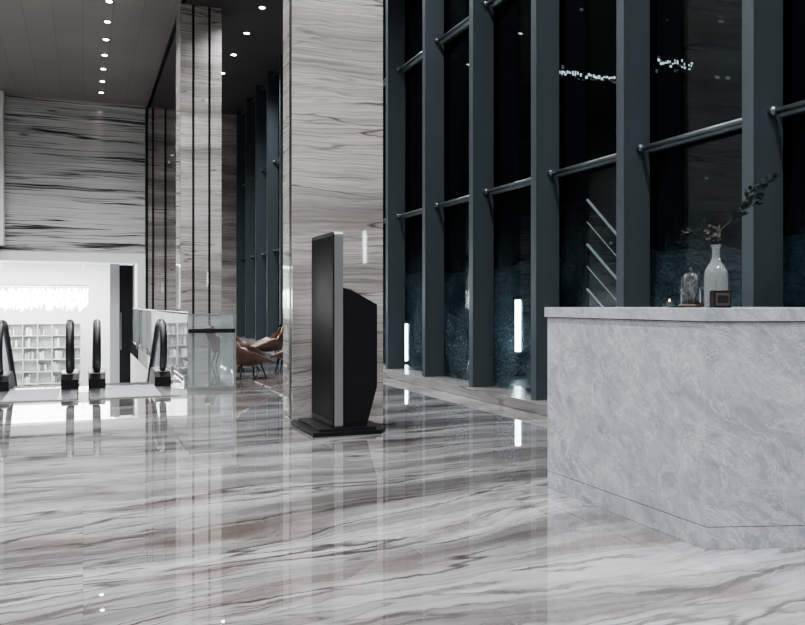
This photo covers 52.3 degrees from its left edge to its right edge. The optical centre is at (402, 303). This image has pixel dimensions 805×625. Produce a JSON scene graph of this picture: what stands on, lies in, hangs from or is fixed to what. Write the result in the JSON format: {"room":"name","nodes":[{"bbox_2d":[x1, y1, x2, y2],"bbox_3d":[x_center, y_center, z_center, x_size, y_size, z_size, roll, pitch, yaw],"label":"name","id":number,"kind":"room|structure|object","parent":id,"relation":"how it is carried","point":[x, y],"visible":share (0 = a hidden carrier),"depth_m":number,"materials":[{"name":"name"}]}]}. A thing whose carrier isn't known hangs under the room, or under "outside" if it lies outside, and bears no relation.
{"room":"lobby","nodes":[
{"label":"lobby","id":0,"kind":"room"},
{"bbox_2d":[0,90,4,245],"bbox_3d":[-12.114,-3.975,23.979,0.830,4.490,0.480,0,0,-21],"label":"wall pier","id":1,"kind":"object","parent":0,"point":[2,95],"visible":1,"depth_m":23.90,"materials":[{"name":"white paint"}]},
{"bbox_2d":[0,261,128,264],"bbox_3d":[-13.373,-1.660,28.328,7.640,0.220,7.500,0,0,-21],"label":"ceiling","id":2,"kind":"structure","parent":0,"point":[0,261],"depth_m":31.78,"materials":[{"name":"white paint"}]},
{"bbox_2d":[0,261,89,311],"bbox_3d":[-13.321,-0.649,26.900,5.700,1.842,1.423,0,0,-21],"label":"crystal chandelier","id":3,"kind":"object","parent":2,"relation":"hanging from","point":[8,296],"visible":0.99,"depth_m":27.20,"materials":[{"name":"crystal glass"},{"name":"metal"}]},
{"bbox_2d":[0,94,144,253],"bbox_3d":[-11.837,-0.280,24.634,7.820,11.900,0.500,0,0,-21],"label":"wall","id":4,"kind":"structure","parent":0,"point":[75,169],"depth_m":25.08,"materials":[{"name":"stone"}]},
{"bbox_2d":[0,251,144,308],"bbox_3d":[-11.361,2.050,24.787,6.820,7.240,0.560,0,0,-21],"label":"trim","id":5,"kind":"structure","parent":4,"relation":"attached to","point":[13,256],"depth_m":25.19,"materials":[{"name":"white paint"}]},
{"bbox_2d":[0,263,147,385],"bbox_3d":[-10.651,1.820,21.340,8.040,7.700,22.900,0,0,-21],"label":"wall","id":6,"kind":"structure","parent":0,"point":[97,277],"depth_m":32.39,"materials":[{"name":"white paint"}]},
{"bbox_2d":[110,264,134,382],"bbox_3d":[-9.041,2.190,26.463,0.760,6.960,0.160,0,0,-21],"label":"door","id":7,"kind":"structure","parent":6,"relation":"in","point":[122,277],"depth_m":26.41,"materials":[{"name":"metal"}]},
{"bbox_2d":[0,0,282,114],"bbox_3d":[-4.106,-6.380,9.454,11.210,0.300,34.600,0,0,-21],"label":"ceiling","id":8,"kind":"structure","parent":0,"point":[54,49],"depth_m":20.00,"materials":[{"name":"paint"}]},
{"bbox_2d":[98,0,265,92],"bbox_3d":[-3.526,-6.222,9.466,6.870,0.016,31.370,0,0,-21],"label":"recessed light","id":9,"kind":"object","parent":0,"point":[108,1],"depth_m":19.20,"materials":[{"name":"white"}]},
{"bbox_2d":[145,107,235,319],"bbox_3d":[-6.653,-2.530,26.765,3.390,7.400,0.490,0,0,-21],"label":"wall","id":10,"kind":"structure","parent":0,"point":[160,124],"depth_m":26.21,"materials":[{"name":"stone"}]},
{"bbox_2d":[239,337,546,415],"bbox_3d":[0.885,1.110,11.077,0.690,0.120,34.000,0,0,-21],"label":"window ledge","id":11,"kind":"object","parent":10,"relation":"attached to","point":[508,395],"depth_m":10.44,"materials":[{"name":"stone"}]},
{"bbox_2d":[406,316,421,368],"bbox_3d":[0.190,0.614,13.069,0.020,0.836,0.636,0,0,-21],"label":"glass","id":12,"kind":"object","parent":11,"relation":"on","point":[419,316],"depth_m":12.96,"materials":[{"name":"clear glass"}]},
{"bbox_2d":[444,314,468,378],"bbox_3d":[0.767,0.588,11.588,0.020,0.883,0.799,0,0,-21],"label":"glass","id":13,"kind":"object","parent":11,"relation":"on","point":[468,354],"depth_m":11.48,"materials":[{"name":"clear glass"}]},
{"bbox_2d":[494,312,516,385],"bbox_3d":[1.292,0.573,10.240,0.020,0.937,0.572,0,0,-21],"label":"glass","id":14,"kind":"object","parent":11,"relation":"on","point":[511,312],"depth_m":10.21,"materials":[{"name":"clear glass"}]},
{"bbox_2d":[236,0,782,400],"bbox_3d":[0.729,-2.590,11.187,0.302,7.280,32.664,0,0,-21],"label":"window frame","id":15,"kind":"structure","parent":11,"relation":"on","point":[762,20],"depth_m":10.39,"materials":[{"name":"grey metal"}]},
{"bbox_2d":[241,0,804,260],"bbox_3d":[0.809,-2.590,11.208,0.176,7.280,32.720,0,0,-21],"label":"transom","id":16,"kind":"object","parent":15,"relation":"attached to","point":[795,108],"visible":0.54,"depth_m":8.48,"materials":[{"name":"metal"}]},
{"bbox_2d":[0,341,804,624],"bbox_3d":[-4.106,1.345,9.454,11.210,0.350,34.600,0,0,-21],"label":"floor","id":17,"kind":"structure","parent":0,"point":[192,507],"depth_m":4.24,"materials":[{"name":"stone"}]},
{"bbox_2d":[132,308,188,381],"bbox_3d":[-5.792,0.645,18.859,0.075,1.049,14.250,0,0,-21],"label":"glass balustrade","id":18,"kind":"object","parent":17,"relation":"on","point":[144,320],"visible":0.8,"depth_m":14.65,"materials":[{"name":"clear glass"}]},
{"bbox_2d":[176,3,221,359],"bbox_3d":[-4.372,-2.530,17.561,0.842,7.400,0.900,0,0,-21],"label":"marble pillar","id":19,"kind":"structure","parent":17,"relation":"on","point":[198,28],"depth_m":17.15,"materials":[{"name":"stone"}]},
{"bbox_2d":[187,314,235,391],"bbox_3d":[-2.794,0.652,11.650,0.650,1.035,1.260,0,0,-21],"label":"glass balustrade","id":20,"kind":"object","parent":17,"relation":"on","point":[228,321],"visible":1,"depth_m":11.43,"materials":[{"name":"clear glass"}]},
{"bbox_2d":[204,325,220,365],"bbox_3d":[-3.398,0.793,15.735,0.808,0.765,0.722,0,0,-21],"label":"lounge chair","id":21,"kind":"object","parent":17,"relation":"on","point":[214,339],"visible":0.44,"depth_m":15.50,"materials":[{"name":"brown leather"}]},
{"bbox_2d":[220,334,263,370],"bbox_3d":[-2.838,0.830,14.202,0.649,0.689,0.720,0,0,27],"label":"lounge chair","id":22,"kind":"object","parent":17,"relation":"on","point":[251,349],"visible":0.08,"depth_m":13.99,"materials":[{"name":"brown leather"}]},
{"bbox_2d":[236,339,271,379],"bbox_3d":[-2.484,0.849,12.912,0.680,0.651,0.613,0,0,-40],"label":"lounge chair","id":23,"kind":"object","parent":17,"relation":"on","point":[244,358],"visible":0.58,"depth_m":12.70,"materials":[{"name":"brown leather"}]},
{"bbox_2d":[250,324,282,362],"bbox_3d":[-2.658,0.793,16.346,0.808,0.765,0.722,0,0,-21],"label":"lounge chair","id":24,"kind":"object","parent":17,"relation":"on","point":[275,342],"visible":0.61,"depth_m":16.17,"materials":[{"name":"brown leather"}]},
{"bbox_2d":[271,350,282,372],"bbox_3d":[-1.869,0.830,14.165,0.720,0.689,0.649,0,0,3],"label":"lounge chair","id":25,"kind":"object","parent":17,"relation":"on","point":[279,355],"visible":0.16,"depth_m":13.94,"materials":[{"name":"brown leather"}]},
{"bbox_2d":[283,0,382,419],"bbox_3d":[-0.733,-2.530,8.638,0.977,7.400,0.410,0,0,-21],"label":"marble pillar","id":26,"kind":"structure","parent":17,"relation":"on","point":[333,49],"depth_m":8.46,"materials":[{"name":"stone"}]},
{"bbox_2d":[290,231,395,436],"bbox_3d":[-0.494,0.260,7.760,0.951,1.820,0.860,0,0,-21],"label":"kiosk","id":27,"kind":"object","parent":17,"relation":"on","point":[344,321],"visible":1,"depth_m":7.42,"materials":[{"name":"black plastic"}]},
{"bbox_2d":[544,307,804,549],"bbox_3d":[2.020,0.595,4.622,1.620,1.150,1.973,0,0,-21],"label":"reception desk","id":28,"kind":"object","parent":17,"relation":"on","point":[685,424],"visible":1,"depth_m":4.04,"materials":[{"name":"stone"}]},
{"bbox_2d":[665,299,672,306],"bbox_3d":[1.539,-0.005,4.728,0.044,0.050,0.044,0,0,-21],"label":"tealight candle","id":29,"kind":"object","parent":28,"relation":"on","point":[668,303],"visible":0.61,"depth_m":4.71,"materials":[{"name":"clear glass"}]},
{"bbox_2d":[668,306,686,307],"bbox_3d":[1.551,0.016,4.628,0.100,0.008,0.100,0,0,-21],"label":"dish","id":30,"kind":"object","parent":28,"relation":"on","point":[668,306],"visible":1,"depth_m":4.59,"materials":[{"name":"metal"}]},
{"bbox_2d":[678,267,702,307],"bbox_3d":[1.659,-0.097,4.718,0.136,0.233,0.136,0,0,-21],"label":"glass cloche","id":31,"kind":"object","parent":28,"relation":"on","point":[690,303],"visible":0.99,"depth_m":4.72,"materials":[{"name":"clear glass"}]},
{"bbox_2d":[710,290,730,307],"bbox_3d":[1.702,-0.026,4.390,0.098,0.092,0.058,0,0,-7],"label":"box","id":32,"kind":"object","parent":28,"relation":"on","point":[718,298],"visible":1,"depth_m":4.36,"materials":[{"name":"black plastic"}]},
{"bbox_2d":[680,172,780,307],"bbox_3d":[1.844,-0.362,4.604,0.557,0.765,0.141,0,0,3],"label":"vase","id":33,"kind":"object","parent":28,"relation":"on","point":[745,204],"visible":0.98,"depth_m":4.60,"materials":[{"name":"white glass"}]},
{"bbox_3d":[-10.651,5.770,21.339,7.640,0.200,22.500,0,0,-21],"label":"floor","id":34,"kind":"structure","parent":0,"visible":0},
{"bbox_2d":[0,319,78,402],"bbox_3d":[-6.478,3.440,14.979,1.080,6.452,11.118,0,0,-21],"label":"escalator","id":35,"kind":"object","parent":34,"relation":"on","point":[10,392],"visible":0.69,"depth_m":11.03,"materials":[{"name":"rubber"}]},
{"bbox_2d":[8,323,80,385],"bbox_3d":[-13.662,3.196,30.710,3.030,4.947,0.350,0,0,-21],"label":"bookshelf","id":36,"kind":"object","parent":34,"relation":"on","point":[38,349],"visible":0.24,"depth_m":30.81,"materials":[{"name":"laminate"}]},
{"bbox_2d":[88,319,179,398],"bbox_3d":[-5.346,3.440,15.420,1.090,6.452,11.118,0,0,-21],"label":"escalator","id":37,"kind":"object","parent":34,"relation":"on","point":[159,376],"visible":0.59,"depth_m":11.33,"materials":[{"name":"rubber"}]},
{"label":"outside","id":38,"kind":"structure","parent":0,"visible":0},
{"bbox_2d":[266,317,530,387],"bbox_3d":[25.968,1.320,36.943,64.790,0.200,100.000,0,0,-21],"label":"ground","id":39,"kind":"structure","parent":38,"point":[522,381],"depth_m":15.27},
{"bbox_2d":[405,321,411,365],"bbox_3d":[0.051,0.775,16.058,0.210,0.890,0.210,0,0,-21],"label":"bollard lamp","id":40,"kind":"object","parent":39,"relation":"on","point":[406,322],"visible":0.46,"depth_m":15.99,"materials":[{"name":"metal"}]},
{"bbox_2d":[411,349,416,355],"bbox_3d":[0.270,1.140,19.422,0.140,0.160,0.140,0,0,-21],"label":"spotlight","id":41,"kind":"object","parent":39,"relation":"on","point":[415,352],"visible":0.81,"depth_m":19.37,"materials":[{"name":"metal"}]},
{"bbox_2d":[383,258,589,367],"bbox_3d":[1.040,0.167,20.190,1.142,2.131,11.313,0,0,-21],"label":"hedge","id":42,"kind":"object","parent":39,"relation":"on","point":[510,281],"visible":0.33,"depth_m":16.85,"materials":[{"name":"green plant"}]},
{"bbox_2d":[509,296,525,375],"bbox_3d":[1.963,0.545,14.013,0.210,1.350,0.210,0,0,-21],"label":"bollard lamp","id":43,"kind":"object","parent":39,"relation":"on","point":[517,300],"visible":1,"depth_m":13.98,"materials":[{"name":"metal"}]},
{"bbox_2d":[559,191,615,306],"bbox_3d":[3.656,-0.355,14.585,1.600,3.150,1.072,0,0,-21],"label":"staircase","id":44,"kind":"structure","parent":39,"relation":"on","point":[586,215],"depth_m":14.05,"materials":[{"name":"metal"}]},
{"bbox_2d":[383,0,804,306],"bbox_3d":[20.897,-19.805,51.050,44.000,42.050,12.030,0,0,-21],"label":"office building","id":45,"kind":"structure","parent":39,"relation":"on","point":[696,45],"depth_m":41.38,"materials":[{"name":"black glass"}]},
{"bbox_2d":[650,234,804,306],"bbox_3d":[5.185,0.203,9.549,1.111,2.178,8.285,0,0,-21],"label":"hedge","id":46,"kind":"object","parent":39,"relation":"on","point":[667,269],"visible":0.16,"depth_m":11.02,"materials":[{"name":"green plant"}]}
]}

